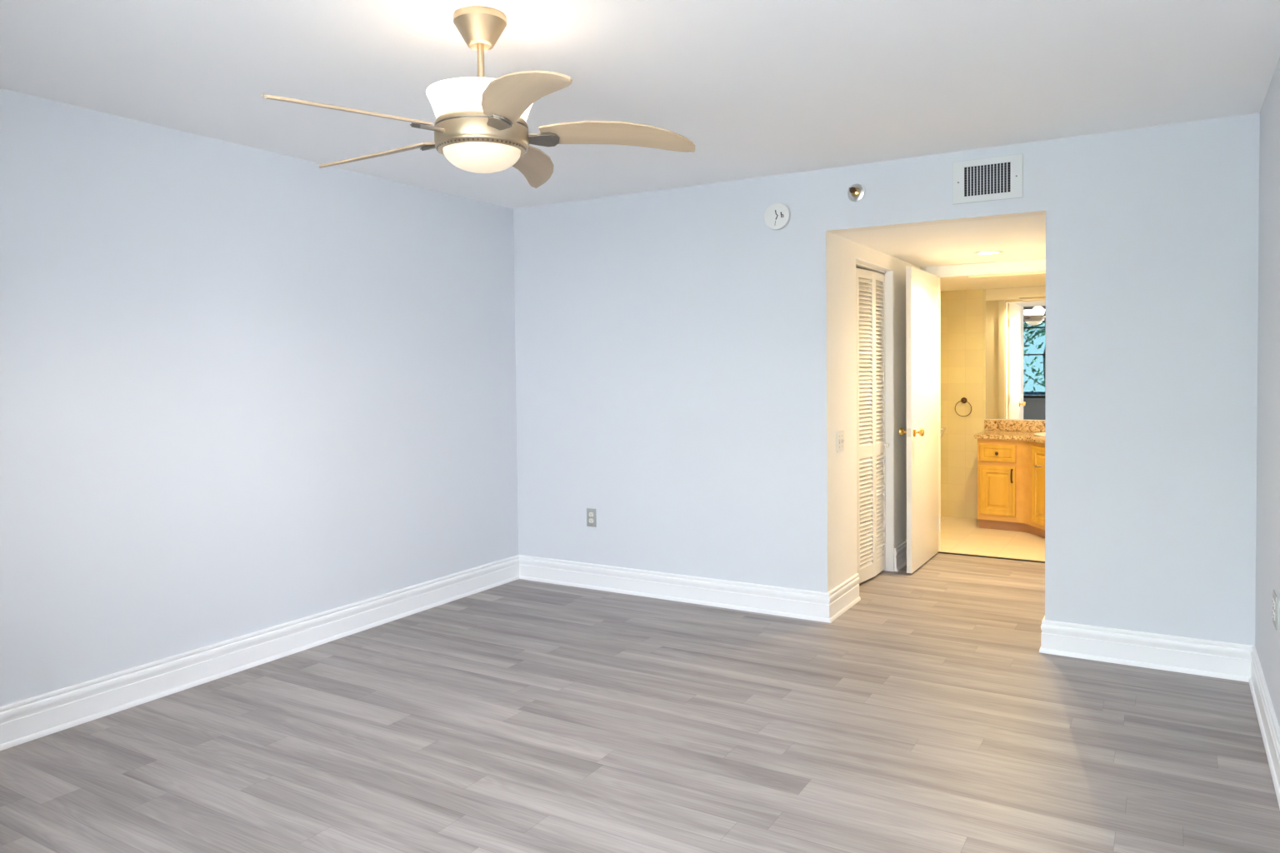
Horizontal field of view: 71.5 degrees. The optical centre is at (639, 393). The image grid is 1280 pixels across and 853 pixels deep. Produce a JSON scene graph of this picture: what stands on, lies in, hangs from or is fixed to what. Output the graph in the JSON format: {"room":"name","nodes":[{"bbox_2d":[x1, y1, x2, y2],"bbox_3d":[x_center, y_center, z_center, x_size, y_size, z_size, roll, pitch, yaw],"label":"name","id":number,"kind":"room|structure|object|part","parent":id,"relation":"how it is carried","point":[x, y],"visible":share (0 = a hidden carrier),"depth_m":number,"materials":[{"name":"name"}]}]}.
{"room":"empty bedroom","nodes":[
{"label":"empty bedroom","id":0,"kind":"room"},
{"bbox_2d":[0,88,518,706],"bbox_3d":[-2.201,0.080,3.675,0.120,2.440,5.440,0,2,31],"label":"wall","id":1,"kind":"structure","parent":0,"point":[244,390],"depth_m":4.04,"materials":[{"name":"blue paint"}]},
{"bbox_2d":[0,555,519,750],"bbox_3d":[-2.127,1.222,3.671,0.024,0.156,5.200,0,2,31],"label":"baseboard","id":2,"kind":"structure","parent":1,"relation":"attached to","point":[24,721],"depth_m":4.05,"materials":[{"name":"white wood"}]},
{"bbox_2d":[0,553,1279,852],"bbox_3d":[0.133,1.279,3.547,4.032,0.001,7.300,0,2,31],"label":"floor","id":3,"kind":"structure","parent":0,"point":[929,716],"depth_m":3.28,"materials":[{"name":"grey wood"}]},
{"bbox_2d":[0,0,1279,209],"bbox_3d":[-0.432,-1.188,2.576,4.272,0.120,5.440,0,2,31],"label":"ceiling","id":4,"kind":"structure","parent":0,"point":[758,88],"depth_m":3.16,"materials":[{"name":"paint"}]},
{"bbox_2d":[261,5,694,188],"bbox_3d":[-0.524,-0.900,2.681,1.221,0.462,1.252,0,2,31],"label":"ceiling fan","id":5,"kind":"object","parent":4,"relation":"hanging from","point":[481,126],"visible":1,"depth_m":2.60,"materials":[{"name":"beige wood"}]},
{"bbox_3d":[-0.792,-0.769,2.408,0.489,0.010,0.143,-5,21,-43],"label":"blade","id":6,"kind":"part","parent":5,"relation":"part of","materials":[{"name":"brown wood"}]},
{"bbox_3d":[-0.828,-0.782,2.894,0.489,0.010,0.143,-2,18,29],"label":"blade","id":7,"kind":"part","parent":5,"relation":"part of","materials":[{"name":"brown wood"}]},
{"bbox_3d":[-0.476,-0.860,2.672,0.322,0.077,0.322,0,2,31],"label":"lamp shade","id":8,"kind":"part","parent":5,"relation":"part of","materials":[{"name":"white glass"}]},
{"bbox_3d":[-0.475,-0.702,2.677,0.234,0.067,0.234,0,2,31],"label":"lamp shade","id":9,"kind":"part","parent":5,"relation":"part of","materials":[{"name":"beige glass"}]},
{"bbox_3d":[-0.319,-0.771,2.291,0.143,0.010,0.489,17,-4,-25],"label":"blade","id":10,"kind":"part","parent":5,"relation":"part of","materials":[{"name":"brown wood"}]},
{"bbox_3d":[-0.376,-0.792,3.077,0.143,0.010,0.489,-18,-3,10],"label":"blade","id":11,"kind":"part","parent":5,"relation":"part of","materials":[{"name":"brown wood"}]},
{"bbox_3d":[-0.062,-0.785,2.704,0.489,0.010,0.143,1,-16,-7],"label":"blade","id":12,"kind":"part","parent":5,"relation":"part of","materials":[{"name":"brown wood"}]},
{"bbox_2d":[833,234,920,587],"bbox_3d":[1.523,0.147,5.775,0.120,2.109,1.975,0,2,31],"label":"wall","id":13,"kind":"structure","parent":0,"point":[846,251],"depth_m":5.16,"materials":[{"name":"paint"}]},
{"bbox_2d":[836,430,844,452],"bbox_3d":[1.127,0.266,4.979,0.018,0.115,0.116,0,2,31],"label":"light switch","id":14,"kind":"object","parent":13,"relation":"attached to","point":[840,435],"visible":1,"depth_m":4.97,"materials":[{"name":"white plastic"}]},
{"bbox_2d":[827,573,860,622],"bbox_3d":[1.155,1.149,5.028,0.024,0.156,0.544,0,2,31],"label":"baseboard","id":15,"kind":"structure","parent":13,"relation":"attached to","point":[842,597],"depth_m":5.01,"materials":[{"name":"white wood"}]},
{"bbox_2d":[855,261,885,273],"bbox_3d":[1.426,-0.800,5.600,0.027,0.014,0.806,0,2,31],"label":"trim","id":16,"kind":"structure","parent":13,"relation":"attached to","point":[858,264],"depth_m":5.64,"materials":[{"name":"white wood"}]},
{"bbox_2d":[855,268,889,584],"bbox_3d":[1.425,0.203,5.635,0.064,1.972,0.804,0,2,34],"label":"door","id":17,"kind":"structure","parent":13,"relation":"in","point":[870,309],"depth_m":5.71,"materials":[{"name":"white paint"}]},
{"bbox_3d":[1.269,0.210,5.422,0.028,1.972,0.274,0,2,31],"label":"louvered panel","id":18,"kind":"part","parent":17,"relation":"part of","materials":[{"name":"white paint"}]},
{"bbox_3d":[1.423,0.203,5.650,0.028,1.972,0.269,1,2,38],"label":"louvered panel","id":19,"kind":"part","parent":17,"relation":"part of","materials":[{"name":"white paint"}]},
{"bbox_3d":[1.571,0.195,5.867,0.029,1.972,0.255,0,2,31],"label":"louvered panel","id":20,"kind":"part","parent":17,"relation":"part of","materials":[{"name":"white paint"}]},
{"bbox_2d":[855,256,894,571],"bbox_3d":[1.434,0.194,5.629,0.118,2.026,0.830,0,2,31],"label":"trim","id":21,"kind":"structure","parent":13,"relation":"attached to","point":[889,272],"depth_m":5.95,"materials":[{"name":"white wood"}]},
{"bbox_2d":[894,540,906,571],"bbox_3d":[1.910,1.106,6.293,0.024,0.156,0.745,0,2,31],"label":"baseboard","id":22,"kind":"structure","parent":13,"relation":"attached to","point":[900,552],"depth_m":6.06,"materials":[{"name":"white wood"}]},
{"bbox_2d":[898,265,939,573],"bbox_3d":[1.967,0.163,6.178,0.164,2.019,0.805,0,2,31],"label":"door","id":23,"kind":"structure","parent":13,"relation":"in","point":[922,302],"depth_m":6.06,"materials":[{"name":"white paint"}]},
{"bbox_3d":[1.756,0.253,5.922,0.064,0.064,0.064,0,2,31],"label":"knob","id":24,"kind":"part","parent":23,"relation":"part of","materials":[{"name":"gold metal"}]},
{"bbox_3d":[1.765,0.256,5.839,0.025,0.056,0.010,0,2,31],"label":"latch plate","id":25,"kind":"part","parent":23,"relation":"part of","materials":[{"name":"metal"}]},
{"bbox_3d":[1.842,0.254,5.871,0.064,0.064,0.064,0,2,31],"label":"knob","id":26,"kind":"part","parent":23,"relation":"part of","materials":[{"name":"gold metal"}]},
{"bbox_2d":[513,112,1259,645],"bbox_3d":[0.944,0.013,4.895,4.032,2.440,0.120,0,2,31],"label":"wall","id":27,"kind":"structure","parent":0,"point":[675,347],"depth_m":4.77,"materials":[{"name":"blue paint"}]},
{"bbox_2d":[586,508,596,527],"bbox_3d":[-0.306,0.779,5.593,0.070,0.115,0.008,0,2,31],"label":"wall outlet","id":28,"kind":"object","parent":27,"relation":"attached to","point":[591,512],"visible":1,"depth_m":5.59,"materials":[{"name":"white plastic"}]},
{"bbox_2d":[519,555,830,623],"bbox_3d":[0.110,1.151,5.349,2.146,0.156,0.024,0,2,31],"label":"baseboard","id":29,"kind":"structure","parent":27,"relation":"attached to","point":[771,600],"depth_m":5.26,"materials":[{"name":"white wood"}]},
{"bbox_2d":[764,202,789,229],"bbox_3d":[0.753,-0.976,4.885,0.148,0.148,0.035,0,2,31],"label":"smoke detector","id":30,"kind":"object","parent":27,"relation":"attached to","point":[777,216],"visible":1,"depth_m":4.87,"materials":[{"name":"white plastic"}]},
{"bbox_2d":[847,184,864,201],"bbox_3d":[1.117,-1.056,4.641,0.094,0.094,0.078,0,2,31],"label":"sprinkler","id":31,"kind":"object","parent":27,"relation":"attached to","point":[856,192],"visible":1,"depth_m":4.66,"materials":[{"name":"metal"}]},
{"bbox_2d":[952,153,1023,204],"bbox_3d":[1.692,-1.045,4.337,0.323,0.208,0.011,0,2,31],"label":"air vent","id":32,"kind":"object","parent":27,"relation":"in","point":[997,177],"visible":1,"depth_m":4.33,"materials":[{"name":"white metal"}]},
{"bbox_2d":[1039,620,1253,682],"bbox_3d":[2.284,1.164,4.052,0.854,0.156,0.024,0,2,31],"label":"baseboard","id":33,"kind":"structure","parent":27,"relation":"attached to","point":[1229,661],"depth_m":4.03,"materials":[{"name":"white wood"}]},
{"bbox_2d":[833,214,1045,269],"bbox_3d":[1.762,-0.957,5.653,1.991,0.100,2.075,0,2,31],"label":"ceiling","id":34,"kind":"structure","parent":0,"point":[1020,238],"depth_m":5.21,"materials":[{"name":"paint"}]},
{"bbox_2d":[974,250,1003,254],"bbox_3d":[2.252,-0.912,5.749,0.180,0.006,0.180,0,2,31],"label":"recessed light","id":35,"kind":"object","parent":34,"relation":"in","point":[983,252],"visible":1,"depth_m":5.74,"materials":[{"name":"white glass"}]},
{"bbox_2d":[920,266,1034,275],"bbox_3d":[2.569,0.120,6.359,1.318,2.109,0.100,0,2,31],"label":"wall","id":36,"kind":"structure","parent":0,"point":[923,268],"depth_m":6.55,"materials":[{"name":"paint"}]},
{"bbox_2d":[925,259,1045,275],"bbox_3d":[2.518,0.122,6.324,0.938,2.108,0.012,0,2,31],"label":"trim","id":37,"kind":"structure","parent":36,"relation":"attached to","point":[1036,263],"depth_m":6.31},
{"bbox_2d":[938,269,1045,551],"bbox_3d":[2.547,0.154,6.373,0.808,2.040,0.098,0,2,31],"label":"trim","id":38,"kind":"structure","parent":36,"relation":"attached to","point":[1034,270],"depth_m":6.57,"materials":[{"name":"white wood"}]},
{"bbox_2d":[937,551,1044,563],"bbox_3d":[2.535,1.171,6.365,0.808,0.006,0.030,0,2,31],"label":"trim","id":39,"kind":"structure","parent":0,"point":[1032,561],"depth_m":6.37,"materials":[{"name":"beige wood"}]},
{"bbox_2d":[940,285,1044,519],"bbox_3d":[3.020,0.096,8.017,2.400,2.055,0.120,0,2,31],"label":"wall","id":40,"kind":"structure","parent":0,"point":[962,312],"depth_m":8.02,"materials":[{"name":"beige tile"}]},
{"bbox_2d":[955,397,971,416],"bbox_3d":[2.905,0.120,7.985,0.146,0.172,0.054,0,2,31],"label":"towel ring","id":41,"kind":"object","parent":40,"relation":"attached to","point":[963,400],"visible":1,"depth_m":7.99,"materials":[{"name":"brown metal"}]},
{"bbox_2d":[984,420,1044,431],"bbox_3d":[3.539,0.281,7.631,1.106,0.094,0.020,0,2,31],"label":"backsplash","id":42,"kind":"structure","parent":40,"relation":"attached to","point":[989,425],"depth_m":7.78,"materials":[{"name":"beige stone"}]},
{"bbox_2d":[985,285,1045,420],"bbox_3d":[3.537,-0.345,7.616,1.098,1.159,0.012,0,2,31],"label":"wall mirror","id":43,"kind":"object","parent":40,"relation":"attached to","point":[1015,317],"visible":0.57,"depth_m":7.77,"materials":[{"name":"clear mirror"}]},
{"bbox_2d":[939,516,1044,561],"bbox_3d":[2.581,1.208,7.292,2.400,0.122,1.639,0,2,31],"label":"floor","id":44,"kind":"structure","parent":0,"point":[958,535],"depth_m":6.95,"materials":[{"name":"beige tile"}]},
{"bbox_2d":[977,439,1044,538],"bbox_3d":[3.307,0.759,7.218,1.079,0.762,0.994,0,2,31],"label":"vanity cabinet","id":45,"kind":"object","parent":44,"relation":"on","point":[1011,473],"visible":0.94,"depth_m":7.32,"materials":[{"name":"brown wood"}]},
{"bbox_3d":[2.966,0.806,7.385,0.289,0.408,0.018,1,2,36],"label":"cabinet door","id":46,"kind":"part","parent":45,"relation":"part of","materials":[{"name":"brown wood"}]},
{"bbox_3d":[2.965,0.492,7.375,0.287,0.144,0.018,1,2,36],"label":"drawer","id":47,"kind":"part","parent":45,"relation":"part of","materials":[{"name":"brown wood"}]},
{"bbox_2d":[974,420,1044,444],"bbox_3d":[3.283,0.313,7.201,1.107,0.130,1.022,0,2,31],"label":"countertop","id":48,"kind":"structure","parent":45,"relation":"on","point":[993,429],"depth_m":7.68,"materials":[{"name":"beige stone"}]},
{"bbox_2d":[1034,432,1044,436],"bbox_3d":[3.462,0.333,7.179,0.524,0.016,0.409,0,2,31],"label":"sink","id":49,"kind":"object","parent":48,"relation":"in","point":[1039,434],"visible":0.17,"depth_m":7.24,"materials":[{"name":"white ceramic"}]},
{"bbox_3d":[3.047,0.676,7.294,0.020,0.120,0.032,0,2,31],"label":"handle","id":50,"kind":"part","parent":45,"relation":"part of","materials":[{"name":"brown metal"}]},
{"bbox_3d":[3.150,0.723,6.928,0.018,0.610,0.365,-1,2,-4],"label":"cabinet door","id":51,"kind":"part","parent":45,"relation":"part of","materials":[{"name":"brown wood"}]},
{"bbox_2d":[940,274,1045,291],"bbox_3d":[2.613,-0.958,7.324,2.640,0.100,1.665,0,2,31],"label":"ceiling","id":52,"kind":"structure","parent":0,"point":[960,283],"depth_m":7.27,"materials":[{"name":"paint"}]},
{"bbox_2d":[1255,56,1279,727],"bbox_3d":[1.365,0.102,1.549,0.120,2.440,5.440,0,2,31],"label":"wall","id":53,"kind":"structure","parent":0,"point":[1267,520],"depth_m":3.37,"materials":[{"name":"blue paint"}]},
{"bbox_2d":[1248,645,1279,809],"bbox_3d":[1.315,1.243,1.617,0.024,0.156,5.200,0,2,31],"label":"baseboard","id":54,"kind":"structure","parent":53,"relation":"attached to","point":[1267,721],"depth_m":3.23,"materials":[{"name":"white wood"}]},
{"bbox_2d":[1272,590,1277,629],"bbox_3d":[2.214,0.752,3.103,0.008,0.115,0.116,0,2,31],"label":"wall outlet","id":55,"kind":"object","parent":53,"relation":"attached to","point":[1274,595],"visible":1,"depth_m":3.07,"materials":[{"name":"white plastic"}]}
]}

